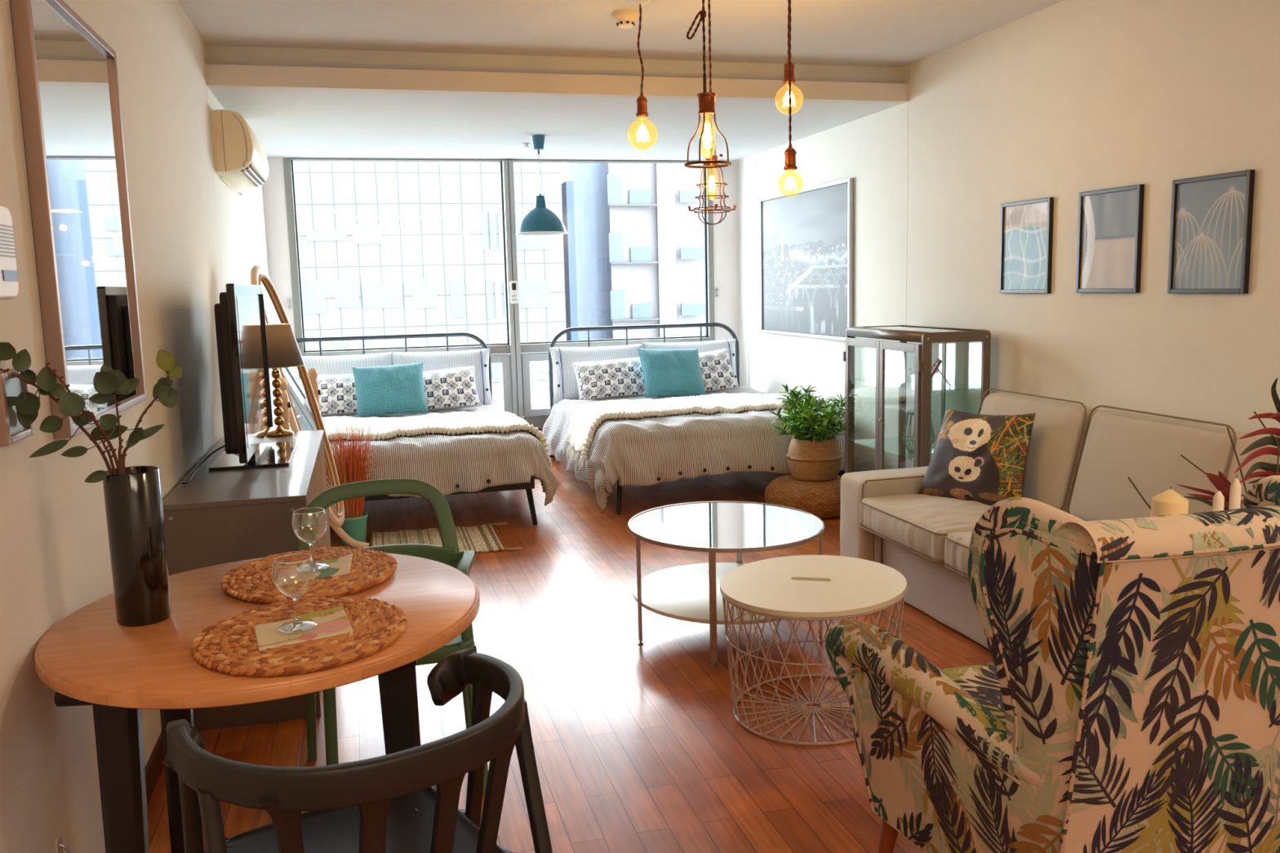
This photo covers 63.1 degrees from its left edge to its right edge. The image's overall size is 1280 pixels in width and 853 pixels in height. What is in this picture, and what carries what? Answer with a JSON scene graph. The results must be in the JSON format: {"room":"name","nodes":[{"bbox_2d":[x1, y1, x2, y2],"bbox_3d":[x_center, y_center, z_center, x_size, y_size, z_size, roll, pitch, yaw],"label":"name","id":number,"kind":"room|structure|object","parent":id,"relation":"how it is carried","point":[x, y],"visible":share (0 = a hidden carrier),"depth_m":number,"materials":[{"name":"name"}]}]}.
{"room":"studio apartment","nodes":[
{"label":"studio apartment","id":0,"kind":"room"},
{"bbox_2d":[0,0,277,852],"bbox_3d":[-1.599,-0.296,3.159,0.120,2.650,10.550,-3,8,-15],"label":"wall","id":1,"kind":"structure","parent":0,"point":[193,235],"depth_m":2.68,"materials":[{"name":"paint"}]},
{"bbox_2d":[0,203,18,299],"bbox_3d":[-1.202,-0.326,1.934,0.037,0.180,0.165,-3,8,-15],"label":"intercom","id":2,"kind":"object","parent":1,"relation":"attached to","point":[9,285],"visible":1,"depth_m":1.96,"materials":[{"name":"white plastic"}]},
{"bbox_2d":[0,224,16,257],"bbox_3d":[-1.191,-0.348,1.955,0.002,0.059,0.105,-3,8,-15],"label":"speaker grille","id":3,"kind":"object","parent":2,"relation":"attached to","point":[7,249],"depth_m":1.97,"materials":[{"name":"white plastic"}]},
{"bbox_2d":[0,368,34,445],"bbox_3d":[-1.210,-0.040,2.008,0.024,0.135,0.160,-3,8,-15],"label":"switch panel","id":4,"kind":"object","parent":1,"relation":"attached to","point":[11,431],"visible":0.75,"depth_m":1.98,"materials":[{"name":"white plastic"}]},
{"bbox_2d":[54,835,71,852],"bbox_3d":[-1.194,0.882,2.166,0.029,0.065,0.035,-3,8,-15],"label":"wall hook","id":5,"kind":"object","parent":1,"relation":"attached to","point":[59,846],"visible":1,"depth_m":2.16,"materials":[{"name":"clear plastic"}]},
{"bbox_2d":[9,0,146,439],"bbox_3d":[-1.399,-0.523,2.646,0.036,1.005,0.850,-3,8,-15],"label":"wall mirror","id":6,"kind":"object","parent":1,"relation":"attached to","point":[68,75],"visible":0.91,"depth_m":2.52,"materials":[{"name":"clear glass"}]},
{"bbox_2d":[144,732,164,806],"bbox_3d":[-1.492,0.977,3.301,0.012,0.085,10.250,-3,8,-15],"label":"baseboard","id":7,"kind":"structure","parent":1,"relation":"attached to","point":[153,768],"depth_m":3.05,"materials":[{"name":"brown wood"}]},
{"bbox_2d":[210,109,268,195],"bbox_3d":[-2.168,-1.472,5.696,0.191,0.359,0.922,-3,8,-15],"label":"air conditioner","id":8,"kind":"object","parent":1,"relation":"attached to","point":[240,158],"visible":1,"depth_m":5.27,"materials":[{"name":"white plastic"}]},
{"bbox_2d":[262,157,739,432],"bbox_3d":[-1.011,-0.946,8.600,3.825,2.440,0.140,-3,8,-15],"label":"wall","id":9,"kind":"structure","parent":0,"point":[726,257],"depth_m":8.85,"materials":[{"name":"white paint"}]},
{"bbox_2d":[283,157,715,428],"bbox_3d":[-1.034,-1.061,8.534,3.440,2.188,0.145,-3,8,-15],"label":"window","id":10,"kind":"structure","parent":9,"relation":"in","point":[514,366],"depth_m":8.52,"materials":[{"name":"metal"}]},
{"bbox_2d":[510,280,518,303],"bbox_3d":[-1.021,-1.088,8.447,0.058,0.185,0.023,-3,8,-15],"label":"remote control","id":11,"kind":"object","parent":10,"relation":"attached to","point":[513,284],"visible":1,"depth_m":8.44,"materials":[{"name":"white plastic"}]},
{"bbox_2d":[205,44,900,160],"bbox_3d":[-0.693,-2.148,7.105,4.025,0.330,2.990,-3,8,-15],"label":"ceiling","id":12,"kind":"structure","parent":0,"point":[301,124],"depth_m":6.25,"materials":[{"name":"paint"}]},
{"bbox_2d":[521,142,531,147],"bbox_3d":[-0.811,-2.013,7.461,0.070,0.028,0.070,-3,8,-15],"label":"sprinkler","id":13,"kind":"object","parent":12,"relation":"attached to","point":[526,144],"visible":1,"depth_m":7.45,"materials":[{"name":"silver metal"}]},
{"bbox_2d":[515,134,568,235],"bbox_3d":[-0.685,-1.652,7.135,0.364,0.657,0.364,-3,8,-15],"label":"pendant lamp","id":14,"kind":"object","parent":12,"relation":"hanging from","point":[540,220],"visible":1,"depth_m":7.07,"materials":[{"name":"teal metal"}]},
{"bbox_2d":[146,457,993,852],"bbox_3d":[0.339,0.953,3.840,4.025,0.100,10.550,-3,8,-15],"label":"floor","id":15,"kind":"structure","parent":0,"point":[638,748],"depth_m":3.56,"materials":[{"name":"brown wood"}]},
{"bbox_2d":[162,430,331,731],"bbox_3d":[-1.517,0.511,4.215,0.449,0.762,1.679,-3,8,-15],"label":"media console","id":16,"kind":"object","parent":15,"relation":"on","point":[218,517],"visible":0.52,"depth_m":3.42,"materials":[{"name":"grey paint"}]},
{"bbox_2d":[181,283,297,484],"bbox_3d":[-1.589,-0.216,4.167,0.343,0.697,1.062,-3,8,-15],"label":"television","id":17,"kind":"object","parent":16,"relation":"on","point":[240,313],"visible":1,"depth_m":3.91,"materials":[{"name":"black plastic"}]},
{"bbox_2d":[266,323,304,436],"bbox_3d":[-1.691,-0.216,4.845,0.260,0.517,0.260,-3,8,-15],"label":"table lamp","id":18,"kind":"object","parent":16,"relation":"on","point":[283,352],"visible":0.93,"depth_m":4.77,"materials":[{"name":"gold metal"}]},
{"bbox_2d":[34,553,479,852],"bbox_3d":[-0.794,0.761,2.332,0.895,0.740,0.963,-3,8,-15],"label":"dining table","id":19,"kind":"object","parent":15,"relation":"on","point":[87,658],"visible":0.58,"depth_m":2.02,"materials":[{"name":"brown wood"}]},
{"bbox_2d":[102,466,171,626],"bbox_3d":[-1.058,0.250,2.196,0.109,0.320,0.109,-3,8,-15],"label":"vase","id":20,"kind":"object","parent":19,"relation":"on","point":[134,508],"visible":0.93,"depth_m":2.16,"materials":[{"name":"black ceramic"}]},
{"bbox_2d":[0,342,182,483],"bbox_3d":[-1.097,0.088,2.136,0.104,0.542,0.400,3,9,27],"label":"branch","id":21,"kind":"object","parent":20,"relation":"in","point":[108,380],"visible":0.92,"depth_m":2.11,"materials":[{"name":"green plant"}]},
{"bbox_2d":[191,595,407,676],"bbox_3d":[-0.671,0.410,2.074,0.411,0.018,0.453,-3,8,-15],"label":"placemat","id":22,"kind":"object","parent":19,"relation":"on","point":[229,646],"visible":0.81,"depth_m":2.00,"materials":[{"name":"brown wicker"}]},
{"bbox_2d":[253,604,353,651],"bbox_3d":[-0.674,0.401,2.084,0.180,0.010,0.210,-5,8,-23],"label":"napkin","id":23,"kind":"object","parent":22,"relation":"on","point":[268,635],"visible":0.87,"depth_m":2.05,"materials":[{"name":"paper"}]},
{"bbox_2d":[271,553,317,633],"bbox_3d":[-0.678,0.327,2.052,0.082,0.140,0.082,-3,8,-15],"label":"wine glass","id":24,"kind":"object","parent":23,"relation":"on","point":[298,625],"visible":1,"depth_m":2.05,"materials":[{"name":"clear glass"}]},
{"bbox_2d":[271,555,315,598],"bbox_3d":[-0.679,0.297,2.048,0.082,0.077,0.082,-3,8,-15],"label":"bowl","id":25,"kind":"object","parent":24,"relation":"on","point":[300,595],"depth_m":2.04,"materials":[{"name":"clear glass"}]},
{"bbox_2d":[220,546,397,604],"bbox_3d":[-0.791,0.353,2.511,0.404,0.018,0.458,-2,8,-3],"label":"placemat","id":26,"kind":"object","parent":19,"relation":"on","point":[252,581],"visible":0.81,"depth_m":2.45,"materials":[{"name":"brown wicker"}]},
{"bbox_2d":[276,553,352,586],"bbox_3d":[-0.781,0.345,2.511,0.171,0.009,0.229,-3,8,-15],"label":"napkin","id":27,"kind":"object","parent":26,"relation":"on","point":[342,567],"visible":0.89,"depth_m":2.48,"materials":[{"name":"paper"}]},
{"bbox_2d":[291,506,328,571],"bbox_3d":[-0.788,0.270,2.495,0.082,0.140,0.082,-3,8,-15],"label":"wine glass","id":28,"kind":"object","parent":27,"relation":"on","point":[306,567],"visible":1,"depth_m":2.50,"materials":[{"name":"clear glass"}]},
{"bbox_2d":[291,509,327,543],"bbox_3d":[-0.788,0.239,2.491,0.082,0.077,0.082,-3,8,-15],"label":"bowl","id":29,"kind":"object","parent":28,"relation":"on","point":[308,542],"depth_m":2.48,"materials":[{"name":"clear glass"}]},
{"bbox_2d":[250,265,368,547],"bbox_3d":[-1.738,-0.042,5.340,0.491,1.560,0.654,-2,8,-3],"label":"mirror","id":30,"kind":"object","parent":15,"relation":"on","point":[300,392],"visible":0.48,"depth_m":5.37,"materials":[{"name":"brown wood"}]},
{"bbox_2d":[328,420,380,546],"bbox_3d":[-1.629,0.321,5.854,0.315,0.697,0.246,-1,8,6],"label":"potted plant","id":31,"kind":"object","parent":15,"relation":"on","point":[354,525],"visible":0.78,"depth_m":5.84,"materials":[{"name":"plant"}]},
{"bbox_2d":[162,648,552,852],"bbox_3d":[-0.459,0.825,1.796,0.569,0.743,0.569,-7,10,-35],"label":"dining chair","id":32,"kind":"object","parent":15,"relation":"on","point":[406,801],"visible":1,"depth_m":1.65,"materials":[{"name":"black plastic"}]},
{"bbox_2d":[297,479,488,794],"bbox_3d":[-0.750,0.615,3.098,0.560,0.826,0.625,-3,8,-15],"label":"dining chair","id":33,"kind":"object","parent":15,"relation":"on","point":[449,553],"visible":0.38,"depth_m":3.26,"materials":[{"name":"green plastic"}]},
{"bbox_2d":[295,332,537,524],"bbox_3d":[-1.685,-0.036,7.094,1.632,1.082,2.280,-3,8,-15],"label":"bed","id":34,"kind":"object","parent":15,"relation":"on","point":[528,486],"visible":0.25,"depth_m":7.98,"materials":[{"name":"metal"}]},
{"bbox_3d":[-1.684,0.112,7.123,1.510,0.195,2.150,-3,8,-15],"label":"mattress","id":35,"kind":"object","parent":34,"relation":"on","visible":0},
{"bbox_2d":[302,351,394,374],"bbox_3d":[-2.218,-0.311,7.784,0.780,0.460,0.233,-3,8,-15],"label":"pillow","id":36,"kind":"object","parent":35,"relation":"on","point":[324,365],"visible":0.27,"depth_m":7.73,"materials":[{"name":"white fabric"}]},
{"bbox_2d":[275,404,558,506],"bbox_3d":[-1.547,0.190,6.931,1.736,0.456,2.038,-3,8,-15],"label":"duvet","id":37,"kind":"object","parent":35,"relation":"on","point":[467,462],"visible":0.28,"depth_m":6.12,"materials":[{"name":"beige fabric"}]},
{"bbox_2d":[316,373,356,417],"bbox_3d":[-2.105,-0.234,7.566,0.600,0.292,0.228,-3,8,-15],"label":"pillow","id":38,"kind":"object","parent":37,"relation":"on","point":[338,397],"visible":0.42,"depth_m":7.47,"materials":[{"name":"fabric"}]},
{"bbox_2d":[351,362,428,417],"bbox_3d":[-1.790,-0.262,7.477,0.514,0.361,0.253,-3,8,-15],"label":"cushion","id":39,"kind":"object","parent":37,"relation":"on","point":[381,390],"visible":1,"depth_m":7.41,"materials":[{"name":"teal fabric"}]},
{"bbox_2d":[268,411,551,468],"bbox_3d":[-1.494,0.119,6.681,1.771,0.344,1.009,-3,8,-12],"label":"throw blanket","id":40,"kind":"object","parent":37,"relation":"on","point":[463,422],"visible":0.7,"depth_m":6.56,"materials":[{"name":"beige fabric"}]},
{"bbox_2d":[422,365,481,411],"bbox_3d":[-1.497,-0.269,7.721,0.622,0.328,0.226,-3,8,-15],"label":"pillow","id":41,"kind":"object","parent":37,"relation":"on","point":[453,388],"visible":0.65,"depth_m":7.68,"materials":[{"name":"fabric"}]},
{"bbox_2d":[391,347,493,404],"bbox_3d":[-1.512,-0.352,7.967,0.760,0.460,0.228,-3,8,-15],"label":"pillow","id":42,"kind":"object","parent":35,"relation":"on","point":[432,361],"visible":0.41,"depth_m":7.94,"materials":[{"name":"white fabric"}]},
{"bbox_2d":[369,522,522,552],"bbox_3d":[-1.112,0.647,5.901,0.814,0.021,0.676,-3,8,-15],"label":"rug","id":43,"kind":"object","parent":15,"relation":"on","point":[479,538],"visible":0.69,"depth_m":5.94,"materials":[{"name":"fabric"}]},
{"bbox_2d":[548,322,844,514],"bbox_3d":[0.333,-0.167,7.669,1.637,1.091,2.180,-3,8,-15],"label":"bed","id":44,"kind":"object","parent":15,"relation":"on","point":[664,326],"visible":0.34,"depth_m":8.56,"materials":[{"name":"metal"}]},
{"bbox_3d":[0.337,-0.025,7.698,1.520,0.215,2.050,-3,8,-15],"label":"mattress","id":45,"kind":"object","parent":44,"relation":"on","visible":0},
{"bbox_2d":[542,386,844,513],"bbox_3d":[0.335,0.110,7.474,1.799,0.565,1.934,-3,8,-15],"label":"duvet","id":46,"kind":"object","parent":45,"relation":"on","point":[650,451],"visible":0.5,"depth_m":6.57,"materials":[{"name":"beige fabric"}]},
{"bbox_2d":[548,343,644,404],"bbox_3d":[-0.324,-0.423,8.276,0.780,0.440,0.235,-3,8,-15],"label":"pillow","id":47,"kind":"object","parent":46,"relation":"on","point":[566,384],"visible":0.5,"depth_m":8.17,"materials":[{"name":"white fabric"}]},
{"bbox_2d":[571,357,644,399],"bbox_3d":[-0.221,-0.365,8.050,0.584,0.309,0.227,-4,8,-21],"label":"pillow","id":48,"kind":"object","parent":46,"relation":"on","point":[616,378],"visible":0.97,"depth_m":7.97,"materials":[{"name":"fabric"}]},
{"bbox_2d":[637,348,706,398],"bbox_3d":[0.247,-0.411,8.001,0.502,0.386,0.263,-3,8,-15],"label":"cushion","id":49,"kind":"object","parent":46,"relation":"on","point":[666,372],"visible":0.98,"depth_m":7.93,"materials":[{"name":"teal fabric"}]},
{"bbox_2d":[642,338,738,391],"bbox_3d":[0.420,-0.472,8.469,0.800,0.450,0.228,-3,8,-15],"label":"pillow","id":50,"kind":"object","parent":46,"relation":"on","point":[702,346],"visible":0.23,"depth_m":8.45,"materials":[{"name":"white fabric"}]},
{"bbox_2d":[562,392,826,470],"bbox_3d":[0.342,-0.007,7.280,1.832,0.374,0.842,-4,8,-19],"label":"throw blanket","id":51,"kind":"object","parent":46,"relation":"on","point":[584,421],"visible":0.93,"depth_m":7.09,"materials":[{"name":"beige fabric"}]},
{"bbox_2d":[698,347,738,392],"bbox_3d":[0.468,-0.419,8.244,0.603,0.376,0.230,-3,8,-15],"label":"pillow","id":52,"kind":"object","parent":46,"relation":"on","point":[716,369],"visible":0.52,"depth_m":8.21,"materials":[{"name":"fabric"}]},
{"bbox_2d":[628,501,824,666],"bbox_3d":[0.351,0.615,4.274,0.785,0.452,0.850,-3,8,-15],"label":"coffee table","id":53,"kind":"object","parent":15,"relation":"on","point":[691,593],"visible":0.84,"depth_m":4.16,"materials":[{"name":"beige metal"}]},
{"bbox_2d":[632,562,784,624],"bbox_3d":[0.353,0.674,4.282,0.760,0.016,0.824,-3,8,-15],"label":"shelf","id":54,"kind":"object","parent":53,"relation":"attached to","point":[682,593],"depth_m":4.21,"materials":[{"name":"white"}]},
{"bbox_2d":[764,474,841,518],"bbox_3d":[1.070,0.420,6.470,0.591,0.213,0.591,-3,8,-15],"label":"pouf","id":55,"kind":"object","parent":15,"relation":"on","point":[821,499],"visible":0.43,"depth_m":6.23,"materials":[{"name":"brown wicker"}]},
{"bbox_2d":[786,435,843,480],"bbox_3d":[1.077,0.192,6.432,0.360,0.251,0.351,-3,8,-15],"label":"woven basket","id":56,"kind":"object","parent":55,"relation":"on","point":[818,460],"visible":0.91,"depth_m":6.30,"materials":[{"name":"wicker"}]},
{"bbox_2d":[768,384,858,442],"bbox_3d":[1.066,-0.062,6.384,0.485,0.408,0.571,5,10,40],"label":"potted plant","id":57,"kind":"object","parent":56,"relation":"on","point":[806,423],"visible":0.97,"depth_m":6.32,"materials":[{"name":"green plant"}]},
{"bbox_2d":[720,555,906,745],"bbox_3d":[0.574,0.726,3.460,0.636,0.439,0.635,-3,8,-15],"label":"table","id":58,"kind":"object","parent":15,"relation":"on","point":[808,588],"visible":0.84,"depth_m":3.36,"materials":[{"name":"white metal"}]},
{"bbox_2d":[843,324,991,472],"bbox_3d":[1.492,0.035,5.745,0.409,1.149,0.872,-3,8,-15],"label":"display cabinet","id":59,"kind":"object","parent":15,"relation":"on","point":[922,384],"visible":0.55,"depth_m":5.62,"materials":[{"name":"brown metal"}]},
{"bbox_2d":[850,374,981,391],"bbox_3d":[1.496,-0.240,5.711,0.363,0.006,0.826,-3,8,-15],"label":"glass shelf","id":60,"kind":"object","parent":59,"relation":"attached to","point":[904,381],"depth_m":5.63,"materials":[{"name":"clear glass"}]},
{"bbox_2d":[902,408,935,453],"bbox_3d":[1.496,0.021,5.599,0.175,0.240,0.175,-3,8,-15],"label":"wire lantern","id":61,"kind":"object","parent":59,"relation":"on","point":[911,411],"visible":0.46,"depth_m":5.58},
{"bbox_2d":[931,358,951,386],"bbox_3d":[1.542,-0.276,5.415,0.146,0.149,0.130,0,8,10],"label":"photo frame","id":62,"kind":"object","parent":59,"relation":"on","point":[938,362],"visible":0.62,"depth_m":5.40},
{"bbox_2d":[825,475,1279,852],"bbox_3d":[0.939,0.594,2.228,0.850,1.024,0.870,-3,8,-15],"label":"chair","id":63,"kind":"object","parent":15,"relation":"on","point":[1128,700],"visible":1,"depth_m":1.87,"materials":[{"name":"fabric"}]},
{"bbox_2d":[941,662,1005,723],"bbox_3d":[0.911,0.692,2.347,0.508,0.146,0.644,-3,8,-15],"label":"seat cushion","id":64,"kind":"object","parent":63,"relation":"on","point":[981,682],"depth_m":2.47,"materials":[{"name":"fabric"}]},
{"bbox_2d":[840,388,1279,648],"bbox_3d":[1.649,0.370,4.170,1.025,0.904,1.945,-3,8,-15],"label":"sofa","id":65,"kind":"object","parent":15,"relation":"on","point":[1081,459],"visible":0.43,"depth_m":4.19,"materials":[{"name":"fabric"}]},
{"bbox_2d":[859,493,991,562],"bbox_3d":[1.401,0.414,4.492,0.699,0.179,0.727,-3,8,-15],"label":"seat cushion","id":66,"kind":"object","parent":65,"relation":"on","point":[920,524],"depth_m":4.38,"materials":[{"name":"fabric"}]},
{"bbox_2d":[944,531,972,576],"bbox_3d":[1.586,0.505,3.799,0.701,0.179,0.727,-3,8,-15],"label":"seat cushion","id":67,"kind":"object","parent":65,"relation":"on","point":[957,544],"depth_m":3.97,"materials":[{"name":"fabric"}]},
{"bbox_2d":[917,408,1035,505],"bbox_3d":[1.469,0.135,4.559,0.176,0.422,0.550,-6,9,-33],"label":"cushion","id":68,"kind":"object","parent":65,"relation":"on","point":[980,458],"visible":0.94,"depth_m":4.48,"materials":[{"name":"fabric"}]},
{"bbox_2d":[980,392,1101,514],"bbox_3d":[1.746,0.114,4.587,0.307,0.491,0.751,-3,8,-15],"label":"cushion","id":69,"kind":"object","parent":65,"relation":"on","point":[1060,428],"depth_m":4.33,"materials":[{"name":"fabric"}]},
{"bbox_2d":[1069,409,1269,520],"bbox_3d":[1.937,0.208,3.868,0.304,0.488,0.751,-3,8,-15],"label":"cushion","id":70,"kind":"object","parent":65,"relation":"on","point":[1113,446],"depth_m":3.80,"materials":[{"name":"fabric"}]},
{"bbox_3d":[1.645,0.652,2.857,0.580,0.701,0.580,-3,8,-15],"label":"side table","id":71,"kind":"object","parent":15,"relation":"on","visible":0},
{"bbox_2d":[1150,486,1188,516],"bbox_3d":[1.425,0.234,2.806,0.090,0.149,0.090,-3,8,-15],"label":"candle","id":72,"kind":"object","parent":71,"relation":"on","point":[1167,503],"visible":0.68,"depth_m":2.77,"materials":[{"name":"beige wax"}]},
{"bbox_2d":[1127,377,1279,510],"bbox_3d":[1.577,0.087,2.830,0.506,0.436,0.144,-1,8,5],"label":"leaf plant","id":73,"kind":"object","parent":71,"relation":"on","point":[1220,482],"visible":0.62,"depth_m":2.83,"materials":[{"name":"red plant"}]},
{"bbox_2d":[1212,488,1224,511],"bbox_3d":[1.556,0.235,2.807,0.027,0.141,0.027,-3,8,-15],"label":"candle","id":74,"kind":"object","parent":71,"relation":"on","point":[1218,504],"visible":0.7,"depth_m":2.79,"materials":[{"name":"wax"}]},
{"bbox_2d":[1228,475,1241,510],"bbox_3d":[1.599,0.217,2.804,0.027,0.175,0.027,-3,8,-15],"label":"candle","id":75,"kind":"object","parent":71,"relation":"on","point":[1235,491],"visible":0.61,"depth_m":2.79,"materials":[{"name":"wax"}]},
{"bbox_2d":[177,0,1062,67],"bbox_3d":[0.656,-1.596,2.039,4.025,0.120,7.570,-3,8,-15],"label":"ceiling","id":76,"kind":"structure","parent":0,"point":[892,33],"depth_m":4.99,"materials":[{"name":"paint"}]},
{"bbox_2d":[611,8,639,29],"bbox_3d":[-0.066,-1.855,4.760,0.126,0.067,0.126,-3,8,-15],"label":"smoke detector","id":77,"kind":"object","parent":76,"relation":"attached to","point":[624,19],"visible":1,"depth_m":4.72,"materials":[{"name":"beige plastic"}]},
{"bbox_2d":[616,21,635,26],"bbox_3d":[-0.066,-1.837,4.762,0.084,0.008,0.084,-3,8,-15],"label":"vent","id":78,"kind":"object","parent":77,"relation":"attached to","point":[618,23],"depth_m":4.74,"materials":[{"name":"white plastic"}]},
{"bbox_2d":[627,0,657,150],"bbox_3d":[0.006,-1.537,4.549,0.134,0.645,0.134,-3,8,-15],"label":"pendant bulb","id":79,"kind":"object","parent":76,"relation":"hanging from","point":[642,107],"visible":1,"depth_m":4.55,"materials":[{"name":"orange glass"}]},
{"bbox_2d":[635,92,648,116],"bbox_3d":[0.009,-1.411,4.566,0.056,0.099,0.056,-3,8,-15],"label":"socket","id":80,"kind":"object","parent":79,"relation":"attached to","point":[642,107],"depth_m":4.55,"materials":[{"name":"orange metal"}]},
{"bbox_2d":[684,0,731,168],"bbox_3d":[0.258,-1.411,4.059,0.187,0.773,0.187,-3,8,-15],"label":"pendant lamp","id":81,"kind":"object","parent":76,"relation":"hanging from","point":[706,100],"visible":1,"depth_m":4.06,"materials":[{"name":"orange metal"}]},
{"bbox_2d":[697,92,716,115],"bbox_3d":[0.262,-1.262,4.079,0.076,0.075,0.076,-3,8,-15],"label":"socket","id":82,"kind":"object","parent":81,"relation":"attached to","point":[706,100],"depth_m":4.05,"materials":[{"name":"orange metal"}]},
{"bbox_2d":[688,0,736,224],"bbox_3d":[0.305,-1.368,4.495,0.161,0.979,0.161,4,10,37],"label":"pendant lamp","id":83,"kind":"object","parent":76,"relation":"hanging from","point":[711,186],"visible":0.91,"depth_m":4.51,"materials":[{"name":"orange metal"}]},
{"bbox_2d":[703,155,719,165],"bbox_3d":[0.310,-1.150,4.524,0.068,0.047,0.068,-3,8,-15],"label":"socket","id":84,"kind":"object","parent":83,"relation":"attached to","point":[709,157],"depth_m":4.50,"materials":[{"name":"orange metal"}]},
{"bbox_2d":[774,0,803,115],"bbox_3d":[0.635,-1.600,4.449,0.122,0.522,0.122,-3,8,-15],"label":"pendant bulb","id":85,"kind":"object","parent":76,"relation":"hanging from","point":[786,69],"visible":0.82,"depth_m":4.45,"materials":[{"name":"orange glass"}]},
{"bbox_2d":[782,58,795,84],"bbox_3d":[0.637,-1.523,4.459,0.056,0.099,0.056,-3,8,-15],"label":"socket","id":86,"kind":"object","parent":85,"relation":"attached to","point":[786,69],"depth_m":4.44,"materials":[{"name":"orange metal"}]},
{"bbox_2d":[777,0,803,191],"bbox_3d":[0.598,-1.371,4.155,0.100,0.895,0.100,-3,8,-15],"label":"pendant bulb","id":87,"kind":"object","parent":76,"relation":"hanging from","point":[790,153],"visible":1,"depth_m":4.17,"materials":[{"name":"orange glass"}]},
{"bbox_2d":[783,143,797,169],"bbox_3d":[0.605,-1.085,4.194,0.056,0.099,0.056,-3,8,-15],"label":"socket","id":88,"kind":"object","parent":87,"relation":"attached to","point":[790,153],"depth_m":4.18,"materials":[{"name":"orange metal"}]},
{"bbox_2d":[737,0,1279,473],"bbox_3d":[2.212,-0.522,4.150,0.120,2.650,10.550,-3,8,-15],"label":"wall","id":89,"kind":"structure","parent":0,"point":[1061,100],"depth_m":4.85,"materials":[{"name":"paint"}]},
{"bbox_2d":[204,63,909,104],"bbox_3d":[-0.294,-1.841,5.639,3.825,0.100,0.100,-3,8,-15],"label":"ceiling beam","id":90,"kind":"structure","parent":89,"relation":"attached to","point":[230,77],"depth_m":5.53,"materials":[{"name":"paint"}]},
{"bbox_2d":[759,177,853,341],"bbox_3d":[1.188,-1.193,7.633,0.034,1.063,1.600,-3,8,-15],"label":"framed picture","id":91,"kind":"object","parent":89,"relation":"attached to","point":[806,235],"visible":1,"depth_m":7.50,"materials":[{"name":"silver metal"}]},
{"bbox_2d":[999,197,1053,293],"bbox_3d":[1.877,-0.874,5.079,0.022,0.445,0.390,-3,8,-15],"label":"framed print","id":92,"kind":"object","parent":89,"relation":"attached to","point":[1026,228],"visible":1,"depth_m":5.07},
{"bbox_2d":[1075,184,1144,293],"bbox_3d":[2.028,-0.803,4.513,0.022,0.445,0.383,-3,8,-15],"label":"framed print","id":93,"kind":"object","parent":89,"relation":"attached to","point":[1110,223],"visible":1,"depth_m":4.50},
{"bbox_2d":[1167,169,1254,293],"bbox_3d":[2.171,-0.732,3.978,0.022,0.445,0.379,-3,8,-15],"label":"framed print","id":94,"kind":"object","parent":89,"relation":"attached to","point":[1211,228],"visible":1,"depth_m":3.96},
{"label":"outside","id":95,"kind":"structure","parent":0,"visible":0},
{"bbox_3d":[-7.716,12.213,72.291,140.000,0.500,120.500,-3,8,-15],"label":"ground","id":96,"kind":"structure","parent":95,"visible":0},
{"bbox_2d":[293,160,566,408],"bbox_3d":[-16.798,-0.248,48.644,24.000,31.000,18.070,-3,8,-15],"label":"office building","id":97,"kind":"structure","parent":96,"relation":"on","point":[385,247],"depth_m":40.67,"materials":[{"name":"white glass"}]},
{"bbox_2d":[561,181,578,341],"bbox_3d":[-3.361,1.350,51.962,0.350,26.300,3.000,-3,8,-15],"label":"tower","id":98,"kind":"structure","parent":96,"relation":"on","point":[567,187],"depth_m":49.40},
{"bbox_2d":[568,163,705,340],"bbox_3d":[1.575,-3.886,66.562,9.915,32.500,23.288,-3,8,-9],"label":"apartment building","id":99,"kind":"structure","parent":96,"relation":"on","point":[640,251],"depth_m":54.69,"materials":[{"name":"white concrete"}]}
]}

